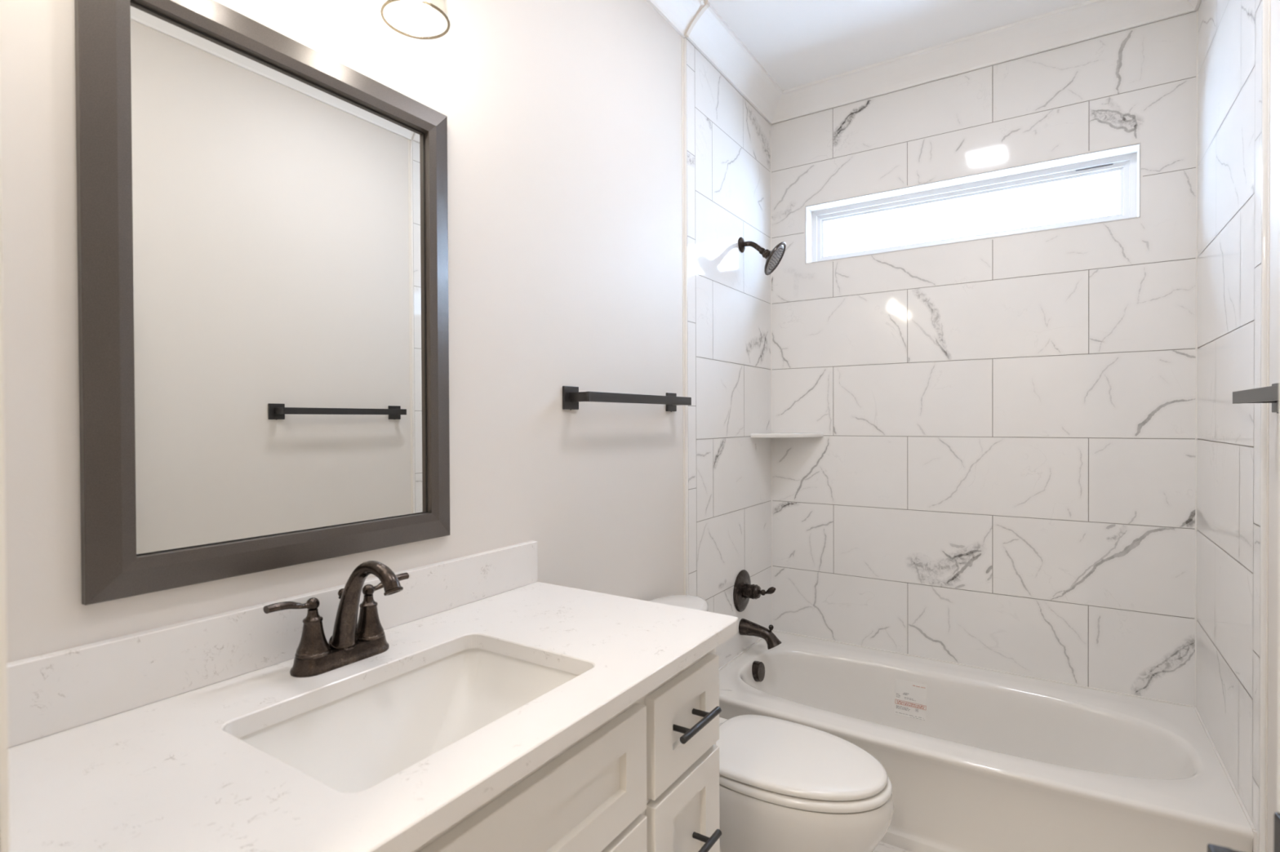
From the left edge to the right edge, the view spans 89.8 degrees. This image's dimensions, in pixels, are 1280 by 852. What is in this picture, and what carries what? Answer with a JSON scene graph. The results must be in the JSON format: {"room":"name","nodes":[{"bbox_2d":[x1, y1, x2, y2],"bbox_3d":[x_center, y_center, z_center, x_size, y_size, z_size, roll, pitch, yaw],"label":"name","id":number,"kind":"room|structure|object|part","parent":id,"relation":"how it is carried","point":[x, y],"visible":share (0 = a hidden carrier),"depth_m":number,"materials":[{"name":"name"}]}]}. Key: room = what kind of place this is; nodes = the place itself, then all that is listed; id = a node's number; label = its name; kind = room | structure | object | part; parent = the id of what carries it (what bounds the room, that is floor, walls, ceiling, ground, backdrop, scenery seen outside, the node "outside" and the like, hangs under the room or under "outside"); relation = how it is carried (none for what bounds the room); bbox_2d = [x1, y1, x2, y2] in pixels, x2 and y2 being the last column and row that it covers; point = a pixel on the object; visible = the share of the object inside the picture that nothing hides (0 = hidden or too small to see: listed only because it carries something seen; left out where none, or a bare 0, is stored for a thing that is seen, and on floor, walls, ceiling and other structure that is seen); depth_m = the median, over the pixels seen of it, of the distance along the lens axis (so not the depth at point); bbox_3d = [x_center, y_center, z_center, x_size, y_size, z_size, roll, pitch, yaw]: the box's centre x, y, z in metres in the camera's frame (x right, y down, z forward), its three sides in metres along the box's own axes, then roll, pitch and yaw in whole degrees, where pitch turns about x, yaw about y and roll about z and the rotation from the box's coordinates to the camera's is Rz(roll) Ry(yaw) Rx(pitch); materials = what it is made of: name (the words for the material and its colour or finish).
{"room":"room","nodes":[
{"label":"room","id":0,"kind":"room"},
{"bbox_2d":[0,0,773,668],"bbox_3d":[-0.222,-0.088,1.838,0.134,2.800,2.916,0,1,33],"label":"wall","id":1,"kind":"structure","parent":0,"point":[606,180],"depth_m":1.68,"materials":[{"name":"white paint"}]},
{"bbox_2d":[74,0,449,605],"bbox_3d":[-0.593,-0.216,1.144,0.024,0.918,0.633,0,1,33],"label":"framed mirror","id":2,"kind":"object","parent":1,"relation":"attached to","point":[262,218],"visible":1,"depth_m":1.06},
{"bbox_2d":[7,540,537,748],"bbox_3d":[-0.576,0.352,1.176,0.019,0.104,1.126,0,1,33],"label":"backsplash","id":3,"kind":"structure","parent":1,"relation":"attached to","point":[51,693],"depth_m":0.99,"materials":[{"name":"white stone"}]},
{"bbox_2d":[380,0,450,39],"bbox_3d":[-0.583,-0.871,1.005,0.191,0.236,0.623,0,1,33],"label":"vanity light","id":4,"kind":"object","parent":1,"relation":"attached to","point":[388,2],"visible":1,"depth_m":1.20,"materials":[{"name":"brown metal"}]},
{"bbox_2d":[562,386,691,412],"bbox_3d":[-0.013,-0.080,1.993,0.076,0.066,0.618,0,1,33],"label":"towel bar","id":5,"kind":"object","parent":1,"relation":"attached to","point":[571,396],"visible":1,"depth_m":1.84,"materials":[{"name":"black metal"}]},
{"bbox_3d":[-0.192,-0.078,1.779,0.007,0.064,0.064,0,1,33],"label":"mounting plate","id":6,"kind":"part","parent":5,"relation":"part of","materials":[{"name":"black metal"}]},
{"bbox_3d":[-0.165,-0.080,1.763,0.057,0.026,0.022,0,1,33],"label":"post","id":7,"kind":"part","parent":5,"relation":"part of","materials":[{"name":"black metal"}]},
{"bbox_3d":[0.015,-0.083,1.978,0.012,0.027,0.578,0,1,33],"label":"rail","id":8,"kind":"part","parent":5,"relation":"part of","materials":[{"name":"black metal"}]},
{"bbox_3d":[0.109,-0.083,2.244,0.007,0.064,0.064,0,1,33],"label":"mounting plate","id":9,"kind":"part","parent":5,"relation":"part of","materials":[{"name":"black metal"}]},
{"bbox_2d":[645,0,782,124],"bbox_3d":[-0.104,-1.442,1.823,0.106,0.092,2.765,0,1,33],"label":"crown molding","id":10,"kind":"structure","parent":1,"relation":"attached to","point":[708,32],"depth_m":2.47,"materials":[{"name":"paint"}]},
{"bbox_2d":[733,569,775,612],"bbox_3d":[0.497,0.701,2.695,0.151,0.176,0.176,0,1,33],"label":"shower valve","id":11,"kind":"object","parent":1,"relation":"attached to","point":[744,590],"visible":1,"depth_m":2.69,"materials":[{"name":"brown metal"}]},
{"bbox_3d":[0.485,0.698,2.703,0.102,0.062,0.062,0,1,33],"label":"valve handle","id":12,"kind":"part","parent":11,"relation":"part of","materials":[{"name":"brown metal"}]},
{"bbox_2d":[738,618,782,649],"bbox_3d":[0.499,0.873,2.696,0.195,0.106,0.069,0,1,33],"label":"tub spout","id":13,"kind":"object","parent":1,"relation":"attached to","point":[747,628],"visible":0.98,"depth_m":2.68,"materials":[{"name":"brown metal"}]},
{"bbox_3d":[0.544,0.843,2.666,0.021,0.037,0.021,0,1,33],"label":"diverter knob","id":14,"kind":"part","parent":13,"relation":"part of","materials":[{"name":"brown metal"}]},
{"bbox_2d":[737,237,786,275],"bbox_3d":[0.512,-0.713,2.675,0.194,0.175,0.146,0,1,33],"label":"shower","id":15,"kind":"object","parent":1,"relation":"attached to","point":[773,258],"visible":1,"depth_m":2.66,"materials":[{"name":"brown metal"}]},
{"bbox_3d":[0.474,-0.750,2.699,0.100,0.060,0.021,0,1,33],"label":"shower arm","id":16,"kind":"part","parent":15,"relation":"part of","materials":[{"name":"brown metal"}]},
{"bbox_2d":[872,841,911,851],"bbox_3d":[0.104,1.351,0.664,2.900,0.060,4.860,0,1,33],"label":"floor","id":17,"kind":"structure","parent":0,"point":[882,846],"depth_m":1.98,"materials":[{"name":"tile"}]},
{"bbox_2d":[412,648,721,851],"bbox_3d":[-0.334,0.876,1.018,0.592,0.887,1.092,0,1,33],"label":"vanity cabinet","id":18,"kind":"object","parent":17,"relation":"on","point":[646,779],"visible":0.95,"depth_m":1.03,"materials":[{"name":"wood"}]},
{"bbox_2d":[8,582,737,851],"bbox_3d":[-0.340,0.418,1.025,0.580,0.028,1.129,0,1,33],"label":"countertop","id":19,"kind":"structure","parent":18,"relation":"on","point":[174,774],"depth_m":0.81,"materials":[{"name":"white stone"}]},
{"bbox_2d":[262,560,408,677],"bbox_3d":[-0.507,0.314,1.093,0.208,0.182,0.209,0,1,-17],"label":"centerset faucet","id":20,"kind":"object","parent":19,"relation":"on","point":[350,642],"visible":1,"depth_m":1.08,"materials":[{"name":"brown metal"}]},
{"bbox_3d":[-0.563,0.290,1.031,0.016,0.022,0.074,0,1,30],"label":"lever","id":21,"kind":"part","parent":20,"relation":"part of","materials":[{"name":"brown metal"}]},
{"bbox_3d":[-0.543,0.332,1.067,0.054,0.094,0.054,0,1,33],"label":"faucet handle","id":22,"kind":"part","parent":20,"relation":"part of","materials":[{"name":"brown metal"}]},
{"bbox_3d":[-0.515,0.391,1.111,0.061,0.026,0.173,0,1,33],"label":"plate","id":23,"kind":"part","parent":20,"relation":"part of","materials":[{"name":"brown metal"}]},
{"bbox_3d":[-0.522,0.332,1.129,0.016,0.092,0.016,0,1,33],"label":"lift rod","id":24,"kind":"part","parent":20,"relation":"part of","materials":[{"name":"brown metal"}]},
{"bbox_3d":[-0.460,0.302,1.074,0.173,0.159,0.047,0,1,33],"label":"spout","id":25,"kind":"part","parent":20,"relation":"part of","materials":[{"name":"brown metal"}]},
{"bbox_3d":[-0.488,0.331,1.154,0.054,0.094,0.054,0,1,33],"label":"faucet handle","id":26,"kind":"part","parent":20,"relation":"part of","materials":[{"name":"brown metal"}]},
{"bbox_3d":[-0.463,0.289,1.186,0.016,0.022,0.074,0,1,36],"label":"lever","id":27,"kind":"part","parent":20,"relation":"part of","materials":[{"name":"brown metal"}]},
{"bbox_2d":[237,648,579,793],"bbox_3d":[-0.321,0.506,0.981,0.360,0.145,0.506,0,1,33],"label":"undermount sink","id":28,"kind":"object","parent":19,"relation":"in","point":[353,743],"visible":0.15,"depth_m":1.09,"materials":[{"name":"ceramic"}]},
{"bbox_3d":[-0.140,0.560,0.865,0.019,0.173,0.528,0,1,33],"label":"false drawer","id":29,"kind":"part","parent":18,"relation":"part of","materials":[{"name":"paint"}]},
{"bbox_3d":[-0.066,0.928,0.980,0.019,0.538,0.262,0,1,33],"label":"cabinet door","id":30,"kind":"part","parent":18,"relation":"part of","materials":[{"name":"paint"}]},
{"bbox_3d":[0.076,0.553,1.170,0.035,0.011,0.011,0,1,33],"label":"handle post","id":31,"kind":"part","parent":18,"relation":"part of","materials":[{"name":"black metal"}]},
{"bbox_3d":[0.086,0.556,1.213,0.019,0.173,0.252,0,1,33],"label":"drawer","id":32,"kind":"part","parent":18,"relation":"part of","materials":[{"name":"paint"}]},
{"bbox_3d":[0.087,0.796,1.215,0.019,0.280,0.252,0,1,33],"label":"drawer","id":33,"kind":"part","parent":18,"relation":"part of","materials":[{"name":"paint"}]},
{"bbox_3d":[0.118,0.552,1.235,0.035,0.011,0.011,0,1,33],"label":"handle post","id":34,"kind":"part","parent":18,"relation":"part of","materials":[{"name":"black metal"}]},
{"bbox_3d":[0.119,0.793,1.237,0.035,0.011,0.011,0,1,33],"label":"handle post","id":35,"kind":"part","parent":18,"relation":"part of","materials":[{"name":"black metal"}]},
{"bbox_3d":[0.114,0.553,1.191,0.013,0.013,0.144,0,1,33],"label":"bar handle","id":36,"kind":"part","parent":18,"relation":"part of","materials":[{"name":"black metal"}]},
{"bbox_3d":[0.115,0.793,1.193,0.013,0.013,0.144,0,1,33],"label":"bar handle","id":37,"kind":"part","parent":18,"relation":"part of","materials":[{"name":"black metal"}]},
{"bbox_2d":[648,595,893,851],"bbox_3d":[0.292,0.939,1.794,0.788,0.744,0.492,0,1,33],"label":"toilet","id":38,"kind":"object","parent":17,"relation":"on","point":[785,786],"visible":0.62,"depth_m":1.61,"materials":[{"name":"white ceramic"}]},
{"bbox_3d":[0.052,0.587,1.946,0.220,0.041,0.492,0,1,33],"label":"tank lid","id":39,"kind":"part","parent":38,"relation":"part of","materials":[{"name":"white ceramic"}]},
{"bbox_3d":[0.409,0.881,1.718,0.478,0.024,0.356,0,1,33],"label":"lid","id":40,"kind":"part","parent":38,"relation":"part of","materials":[{"name":"white plastic"}]},
{"bbox_3d":[0.360,1.115,1.752,0.627,0.390,0.362,0,1,33],"label":"bowl","id":41,"kind":"part","parent":38,"relation":"part of","materials":[{"name":"white ceramic"}]},
{"bbox_2d":[719,629,1257,851],"bbox_3d":[1.044,1.133,2.275,1.528,0.340,0.809,0,1,33],"label":"bathtub","id":42,"kind":"object","parent":17,"relation":"on","point":[998,761],"visible":0.77,"depth_m":2.03,"materials":[{"name":"white ceramic"}]},
{"bbox_2d":[894,678,926,720],"bbox_3d":[1.070,1.081,2.541,0.116,0.134,0.020,0,1,33],"label":"warning sticker","id":43,"kind":"object","parent":42,"relation":"in","point":[910,699],"visible":1,"depth_m":2.54,"materials":[{"name":"paper"}]},
{"bbox_2d":[703,0,1089,90],"bbox_3d":[0.091,-1.509,0.639,2.900,0.060,4.860,0,1,33],"label":"ceiling","id":44,"kind":"structure","parent":0,"point":[797,42],"depth_m":2.40,"materials":[{"name":"white paint"}]},
{"bbox_2d":[771,3,1200,706],"bbox_3d":[1.304,-0.102,2.676,1.786,2.800,0.150,0,1,33],"label":"wall","id":45,"kind":"structure","parent":0,"point":[1000,476],"depth_m":2.50,"materials":[{"name":"white tile"}]},
{"bbox_2d":[751,432,823,437],"bbox_3d":[0.654,0.042,2.849,0.246,0.018,0.246,0,1,33],"label":"corner shelf","id":46,"kind":"object","parent":45,"relation":"attached to","point":[765,434],"visible":1,"depth_m":2.81,"materials":[{"name":"white stone"}]},
{"bbox_2d":[804,142,1142,264],"bbox_3d":[1.301,-0.868,2.659,1.220,0.274,0.156,0,1,33],"label":"window","id":47,"kind":"structure","parent":45,"relation":"in","point":[1125,160],"depth_m":2.60,"materials":[{"name":"white plastic"}]},
{"bbox_2d":[770,0,1196,124],"bbox_3d":[1.226,-1.455,2.553,1.526,0.092,0.095,0,1,33],"label":"crown molding","id":48,"kind":"structure","parent":45,"relation":"attached to","point":[1091,19],"depth_m":2.49,"materials":[{"name":"paint"}]},
{"bbox_2d":[1194,0,1279,851],"bbox_3d":[1.165,-0.086,0.941,0.134,2.800,2.916,0,1,33],"label":"wall","id":49,"kind":"structure","parent":0,"point":[1237,146],"depth_m":1.68,"materials":[{"name":"white tile"}]},
{"bbox_2d":[1187,0,1201,10],"bbox_3d":[1.630,-1.451,1.861,0.095,0.092,0.818,0,1,33],"label":"crown molding","id":50,"kind":"structure","parent":49,"relation":"attached to","point":[1195,3],"depth_m":2.16,"materials":[{"name":"paint"}]},
{"bbox_2d":[1232,382,1279,413],"bbox_3d":[1.220,-0.058,1.196,0.076,0.066,0.619,0,1,33],"label":"towel bar","id":51,"kind":"object","parent":49,"relation":"attached to","point":[1270,394],"visible":0.91,"depth_m":1.31,"materials":[{"name":"black metal"}]},
{"bbox_3d":[1.195,-0.061,1.214,0.012,0.027,0.579,0,1,33],"label":"rail","id":52,"kind":"part","parent":51,"relation":"part of","materials":[{"name":"black metal"}]},
{"bbox_3d":[1.375,-0.064,1.430,0.057,0.026,0.022,0,1,33],"label":"post","id":53,"kind":"part","parent":51,"relation":"part of","materials":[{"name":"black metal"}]},
{"bbox_3d":[1.400,-0.062,1.410,0.007,0.064,0.064,0,1,33],"label":"mounting plate","id":54,"kind":"part","parent":51,"relation":"part of","materials":[{"name":"black metal"}]},
{"bbox_3d":[-0.282,-0.074,0.224,1.786,2.800,0.140,0,1,33],"label":"wall","id":55,"kind":"structure","parent":0,"visible":0},
{"bbox_2d":[0,155,9,851],"bbox_3d":[-0.086,0.295,0.102,0.750,2.062,0.148,0,1,33],"label":"door frame","id":56,"kind":"structure","parent":55,"relation":"attached to","point":[4,785],"depth_m":0.36,"materials":[{"name":"paint"}]},
{"bbox_2d":[1207,199,1279,851],"bbox_3d":[0.402,0.299,0.271,0.095,2.023,0.674,0,1,26],"label":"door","id":57,"kind":"structure","parent":55,"relation":"in","point":[1211,847],"depth_m":0.56,"materials":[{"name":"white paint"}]},
{"bbox_3d":[0.477,0.370,0.487,0.053,0.021,0.134,0,1,33],"label":"lever","id":58,"kind":"part","parent":57,"relation":"part of","materials":[{"name":"black metal"}]},
{"bbox_3d":[0.531,0.368,0.516,0.010,0.076,0.076,0,1,26],"label":"lever handle","id":59,"kind":"part","parent":57,"relation":"part of","materials":[{"name":"black metal"}]}
]}

